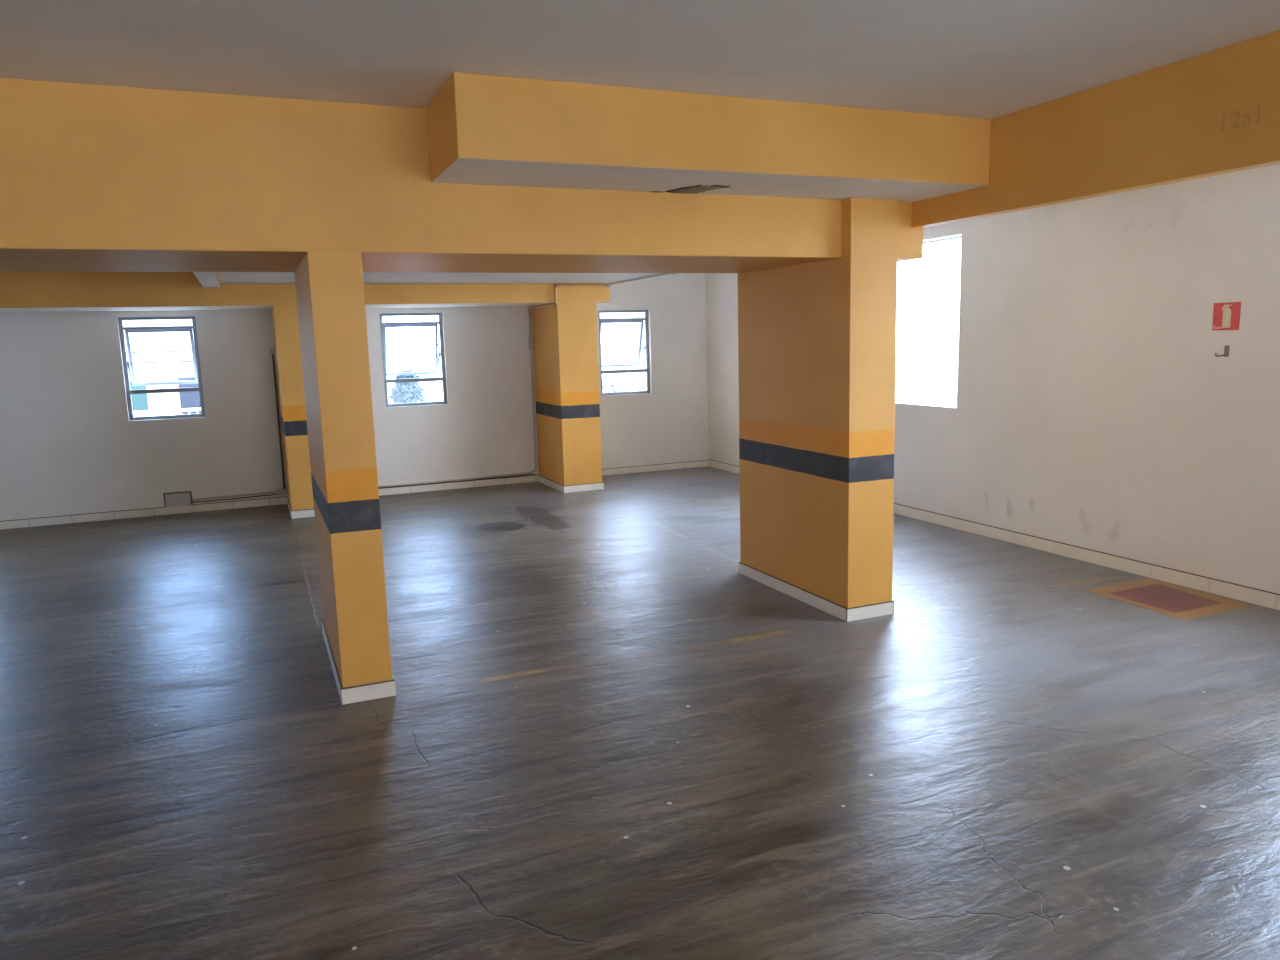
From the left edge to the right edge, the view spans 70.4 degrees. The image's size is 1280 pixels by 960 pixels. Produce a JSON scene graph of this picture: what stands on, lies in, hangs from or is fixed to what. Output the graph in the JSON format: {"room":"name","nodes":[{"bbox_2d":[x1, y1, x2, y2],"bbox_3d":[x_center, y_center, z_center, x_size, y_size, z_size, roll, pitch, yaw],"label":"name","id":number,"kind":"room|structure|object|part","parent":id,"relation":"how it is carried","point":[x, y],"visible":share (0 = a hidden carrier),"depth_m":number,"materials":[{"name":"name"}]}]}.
{"room":"parking garage","nodes":[
{"label":"parking garage","id":0,"kind":"room"},
{"bbox_2d":[0,273,707,520],"bbox_3d":[-3.882,-0.952,8.597,10.370,2.450,0.150,-5,10,-23],"label":"wall","id":1,"kind":"structure","parent":0,"point":[69,444],"depth_m":8.65,"materials":[{"name":"white paint"}]},
{"bbox_2d":[118,316,204,420],"bbox_3d":[-4.416,-1.030,8.411,0.630,0.945,0.252,-5,10,-23],"label":"window","id":2,"kind":"structure","parent":1,"relation":"in","point":[192,330],"depth_m":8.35,"materials":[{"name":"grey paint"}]},
{"bbox_3d":[-4.664,-1.018,8.298,0.020,0.132,0.127,-5,10,-23],"label":"stay arm","id":3,"kind":"part","parent":2,"relation":"part of","materials":[{"name":"grey paint"}]},
{"bbox_3d":[-4.434,-1.142,8.430,0.554,0.520,0.174,-5,10,-23],"label":"sash","id":4,"kind":"part","parent":2,"relation":"part of","materials":[{"name":"white glass"}]},
{"bbox_3d":[-4.362,-0.558,8.388,0.630,0.016,0.044,-5,10,-23],"label":"sill","id":5,"kind":"part","parent":2,"relation":"part of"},
{"bbox_2d":[178,377,200,413],"bbox_3d":[-9.707,-1.728,19.663,0.450,1.000,0.120,-5,10,-23],"label":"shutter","id":6,"kind":"object","parent":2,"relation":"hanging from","point":[186,400],"depth_m":19.60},
{"bbox_2d":[163,491,192,506],"bbox_3d":[-4.312,0.180,8.470,0.234,0.132,0.036,-5,10,-23],"label":"junction box","id":7,"kind":"object","parent":1,"relation":"attached to","point":[174,499],"visible":1,"depth_m":8.46,"materials":[{"name":"white plastic"}]},
{"bbox_2d":[192,489,285,502],"bbox_3d":[-3.825,0.153,8.678,0.826,0.060,0.033,-5,10,-23],"label":"conduit","id":8,"kind":"object","parent":1,"relation":"attached to","point":[280,491],"visible":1,"depth_m":8.69,"materials":[{"name":"white plastic"}]},
{"bbox_2d":[270,348,284,488],"bbox_3d":[-3.476,-0.581,8.724,0.046,1.354,0.033,-5,10,-23],"label":"conduit","id":9,"kind":"object","parent":1,"relation":"attached to","point":[272,350],"visible":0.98,"depth_m":8.71,"materials":[{"name":"plastic"}]},
{"bbox_2d":[0,460,707,529],"bbox_3d":[-3.824,0.232,8.704,10.058,0.076,0.009,-5,10,-23],"label":"baseboard","id":10,"kind":"structure","parent":1,"relation":"attached to","point":[100,516],"depth_m":8.74,"materials":[{"name":"white tile"}]},
{"bbox_2d":[379,313,447,407],"bbox_3d":[-2.329,-1.224,9.289,0.625,0.945,0.252,-5,10,-23],"label":"window","id":11,"kind":"structure","parent":1,"relation":"in","point":[383,325],"depth_m":9.25,"materials":[{"name":"grey paint"}]},
{"bbox_3d":[-2.347,-1.336,9.308,0.549,0.520,0.174,-5,10,-23],"label":"sash","id":12,"kind":"part","parent":11,"relation":"part of","materials":[{"name":"glass"}]},
{"bbox_3d":[-2.275,-0.752,9.265,0.625,0.016,0.044,-5,10,-23],"label":"sill","id":13,"kind":"part","parent":11,"relation":"part of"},
{"bbox_3d":[-2.078,-1.258,9.385,0.020,0.132,0.127,-5,10,-23],"label":"stay arm","id":14,"kind":"part","parent":11,"relation":"part of","materials":[{"name":"grey paint"}]},
{"bbox_2d":[378,273,676,487],"bbox_3d":[-0.557,-0.806,8.140,5.250,1.975,1.974,4,11,33],"label":"conduit","id":15,"kind":"object","parent":1,"relation":"attached to","point":[530,338],"visible":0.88,"depth_m":9.52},
{"bbox_2d":[598,310,651,395],"bbox_3d":[-0.209,-1.421,10.180,0.610,0.945,0.252,-5,10,-23],"label":"window","id":16,"kind":"structure","parent":1,"relation":"in","point":[601,320],"depth_m":10.16,"materials":[{"name":"grey paint"}]},
{"bbox_3d":[-0.228,-1.533,10.199,0.534,0.520,0.174,-5,10,-23],"label":"sash","id":17,"kind":"part","parent":16,"relation":"part of","materials":[{"name":"white glass"}]},
{"bbox_3d":[-0.155,-0.949,10.156,0.610,0.016,0.044,-5,10,-23],"label":"sill","id":18,"kind":"part","parent":16,"relation":"part of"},
{"bbox_2d":[216,272,659,283],"bbox_3d":[-1.391,-1.812,7.014,3.470,0.400,4.470,-5,10,-23],"label":"ceiling slab","id":19,"kind":"structure","parent":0,"point":[224,277],"depth_m":7.66,"materials":[{"name":"white paint"}]},
{"bbox_2d":[595,284,609,303],"bbox_3d":[-0.541,-1.906,9.359,0.160,0.180,0.850,-5,10,-23],"label":"ceiling beam","id":20,"kind":"structure","parent":19,"relation":"attached to","point":[602,292],"depth_m":8.98,"materials":[{"name":"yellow paint"}]},
{"bbox_2d":[600,312,645,392],"bbox_3d":[0.620,-1.968,15.571,5.560,2.470,0.230,-5,10,-23],"label":"sky","id":21,"kind":"structure","parent":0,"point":[619,341],"depth_m":15.07,"materials":[{"name":"white"}]},
{"bbox_2d":[0,466,1279,959],"bbox_3d":[-1.075,1.275,2.410,10.370,0.200,14.200,-5,10,-23],"label":"floor","id":22,"kind":"structure","parent":0,"point":[601,736],"depth_m":3.32,"materials":[{"name":"concrete"}]},
{"bbox_2d":[271,305,314,518],"bbox_3d":[-3.205,-0.643,8.374,0.208,1.872,0.869,-5,10,-23],"label":"pillar","id":23,"kind":"structure","parent":22,"relation":"on","point":[300,503],"depth_m":8.00,"materials":[{"name":"yellow paint"}]},
{"bbox_3d":[-3.180,0.246,8.513,0.208,0.072,0.869,-5,10,-23],"label":"skirting","id":24,"kind":"part","parent":23,"relation":"part of","materials":[{"name":"white tile"}]},
{"bbox_2d":[294,251,395,704],"bbox_3d":[-1.400,-0.052,4.241,0.224,1.876,1.084,-5,10,-23],"label":"pillar","id":25,"kind":"structure","parent":22,"relation":"on","point":[329,286],"depth_m":3.78,"materials":[{"name":"yellow paint"}]},
{"bbox_3d":[-1.376,0.839,4.380,0.224,0.072,1.084,-5,10,-23],"label":"skirting","id":26,"kind":"part","parent":25,"relation":"part of","materials":[{"name":"white tile"}]},
{"bbox_2d":[531,283,603,492],"bbox_3d":[-0.764,-0.957,9.383,0.423,2.050,0.879,-5,10,-23],"label":"pillar","id":27,"kind":"structure","parent":22,"relation":"on","point":[565,352],"depth_m":9.05,"materials":[{"name":"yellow paint"}]},
{"bbox_3d":[-0.738,0.020,9.534,0.423,0.072,0.879,-5,10,-23],"label":"skirting","id":28,"kind":"part","parent":27,"relation":"part of","materials":[{"name":"white tile"}]},
{"bbox_2d":[737,198,897,621],"bbox_3d":[0.972,-0.407,5.189,0.306,2.156,1.158,-5,10,-23],"label":"pillar","id":29,"kind":"structure","parent":22,"relation":"on","point":[817,340],"depth_m":4.84,"materials":[{"name":"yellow paint"}]},
{"bbox_3d":[1.000,0.623,5.350,0.306,0.072,1.158,-5,10,-23],"label":"skirting","id":30,"kind":"part","parent":29,"relation":"part of","materials":[{"name":"white tile"}]},
{"bbox_2d":[1085,578,1249,619],"bbox_3d":[2.924,0.652,5.045,0.555,0.001,0.630,-5,10,-23],"label":"floor marking","id":31,"kind":"object","parent":22,"relation":"on","point":[1169,599],"depth_m":5.02,"materials":[{"name":"paint"}]},
{"bbox_2d":[0,0,1279,118],"bbox_3d":[-1.147,-1.343,2.003,10.370,0.200,14.200,-5,10,-23],"label":"ceiling","id":32,"kind":"structure","parent":0,"point":[984,59],"depth_m":2.96,"materials":[{"name":"white paint"}]},
{"bbox_2d":[193,272,220,287],"bbox_3d":[-2.879,-1.587,5.934,0.135,0.430,3.620,-5,10,-23],"label":"ceiling beam","id":33,"kind":"structure","parent":32,"relation":"attached to","point":[207,279],"depth_m":6.71,"materials":[{"name":"paint"}]},
{"bbox_2d":[0,271,554,312],"bbox_3d":[-4.666,-1.721,7.597,7.990,0.580,0.850,-5,10,-23],"label":"ceiling beam","id":34,"kind":"structure","parent":32,"relation":"attached to","point":[20,291],"depth_m":7.56,"materials":[{"name":"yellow paint"}]},
{"bbox_2d":[0,78,922,272],"bbox_3d":[-2.631,-1.149,3.545,8.500,0.575,1.035,-5,10,-23],"label":"ceiling beam","id":35,"kind":"structure","parent":32,"relation":"attached to","point":[94,178],"depth_m":3.58,"materials":[{"name":"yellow paint"}]},
{"bbox_2d":[427,72,990,201],"bbox_3d":[0.372,-1.437,3.943,2.465,0.293,0.535,-5,10,-23],"label":"ceiling beam","id":36,"kind":"structure","parent":32,"relation":"attached to","point":[483,129],"depth_m":3.65,"materials":[{"name":"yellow paint"}]},
{"bbox_2d":[650,185,730,193],"bbox_3d":[0.231,-1.301,4.074,0.335,0.008,0.175,5,11,35],"label":"plaster hole","id":37,"kind":"object","parent":36,"relation":"attached to","point":[696,189],"visible":1,"depth_m":4.04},
{"bbox_2d":[911,30,1279,227],"bbox_3d":[3.092,-0.970,0.872,0.081,0.420,8.400,-5,10,-23],"label":"ceiling beam","id":38,"kind":"structure","parent":32,"relation":"attached to","point":[1215,112],"depth_m":3.50,"materials":[{"name":"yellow paint"}]},
{"bbox_2d":[706,164,1279,593],"bbox_3d":[3.612,-0.461,4.112,0.150,2.450,14.050,-5,10,-23],"label":"wall","id":39,"kind":"structure","parent":0,"point":[1096,409],"depth_m":5.56,"materials":[{"name":"white paint"}]},
{"bbox_2d":[895,236,960,405],"bbox_3d":[2.100,-1.305,7.645,0.025,1.271,1.910,-5,10,-23],"label":"window","id":40,"kind":"structure","parent":39,"relation":"in","point":[946,239],"depth_m":7.12,"materials":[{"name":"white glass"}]},
{"bbox_2d":[708,459,1279,609],"bbox_3d":[3.542,0.704,4.330,0.009,0.086,13.899,-5,10,-23],"label":"baseboard","id":41,"kind":"structure","parent":39,"relation":"attached to","point":[1264,598],"depth_m":5.77,"materials":[{"name":"white tile"}]},
{"bbox_2d":[1215,346,1229,356],"bbox_3d":[3.147,-0.697,4.912,0.068,0.060,0.023,0,9,12],"label":"wall hook","id":42,"kind":"object","parent":39,"relation":"attached to","point":[1226,348],"visible":1,"depth_m":4.91,"materials":[{"name":"grey metal"}]},
{"bbox_3d":[3.172,-0.697,4.907,0.004,0.060,0.026,-5,10,-23],"label":"plate","id":43,"kind":"part","parent":42,"relation":"part of","materials":[{"name":"grey metal"}]},
{"bbox_2d":[1212,302,1240,329],"bbox_3d":[3.160,-0.882,4.893,0.005,0.147,0.147,-5,10,-23],"label":"safety sign","id":44,"kind":"object","parent":39,"relation":"attached to","point":[1226,316],"visible":1,"depth_m":4.89,"materials":[{"name":"red plastic"}]},
{"label":"outside","id":45,"kind":"structure","parent":0,"visible":0},
{"bbox_2d":[126,344,439,352],"bbox_3d":[-5.435,-2.446,16.531,19.200,0.071,0.024,-5,10,-23],"label":"overhead cable","id":46,"kind":"object","parent":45,"point":[412,344],"visible":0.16,"depth_m":15.54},
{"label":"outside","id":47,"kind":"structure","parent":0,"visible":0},
{"bbox_2d":[133,353,438,363],"bbox_3d":[-5.431,-2.293,16.555,19.200,0.121,0.024,-5,10,-23],"label":"overhead cable","id":48,"kind":"object","parent":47,"point":[432,353],"visible":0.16,"depth_m":15.56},
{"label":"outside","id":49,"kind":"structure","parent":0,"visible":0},
{"bbox_2d":[387,351,957,403],"bbox_3d":[0.048,1.753,0.273,120.000,0.150,120.000,-5,10,-23],"label":"ground","id":50,"kind":"structure","parent":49,"point":[917,373],"depth_m":36.85,"materials":[{"name":"white"}]},
{"bbox_2d":[133,408,200,416],"bbox_3d":[-6.867,-0.475,12.345,3.419,0.920,0.040,-5,10,-23],"label":"railing","id":51,"kind":"object","parent":50,"relation":"on","point":[187,409],"visible":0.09,"depth_m":12.44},
{"bbox_3d":[-6.879,-0.910,12.277,3.400,0.040,0.040,-5,10,-23],"label":"rail","id":52,"kind":"part","parent":51,"relation":"part of","materials":[{"name":"white"}]},
{"bbox_2d":[388,369,426,403],"bbox_3d":[-3.244,-0.873,12.758,0.525,1.383,0.522,-5,10,-23],"label":"shrub","id":53,"kind":"object","parent":50,"relation":"on","point":[406,392],"visible":0.57,"depth_m":12.57,"materials":[{"name":"green plant"}]},
{"bbox_2d":[602,382,645,391],"bbox_3d":[-0.385,-1.191,15.000,1.375,1.051,0.284,-5,10,-23],"label":"hedge","id":54,"kind":"object","parent":50,"relation":"on","point":[605,385],"visible":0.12,"depth_m":14.95,"materials":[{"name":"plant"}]},
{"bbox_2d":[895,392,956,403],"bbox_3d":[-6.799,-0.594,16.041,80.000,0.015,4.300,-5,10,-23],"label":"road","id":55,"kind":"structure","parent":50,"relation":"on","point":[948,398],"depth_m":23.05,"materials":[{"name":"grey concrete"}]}
]}

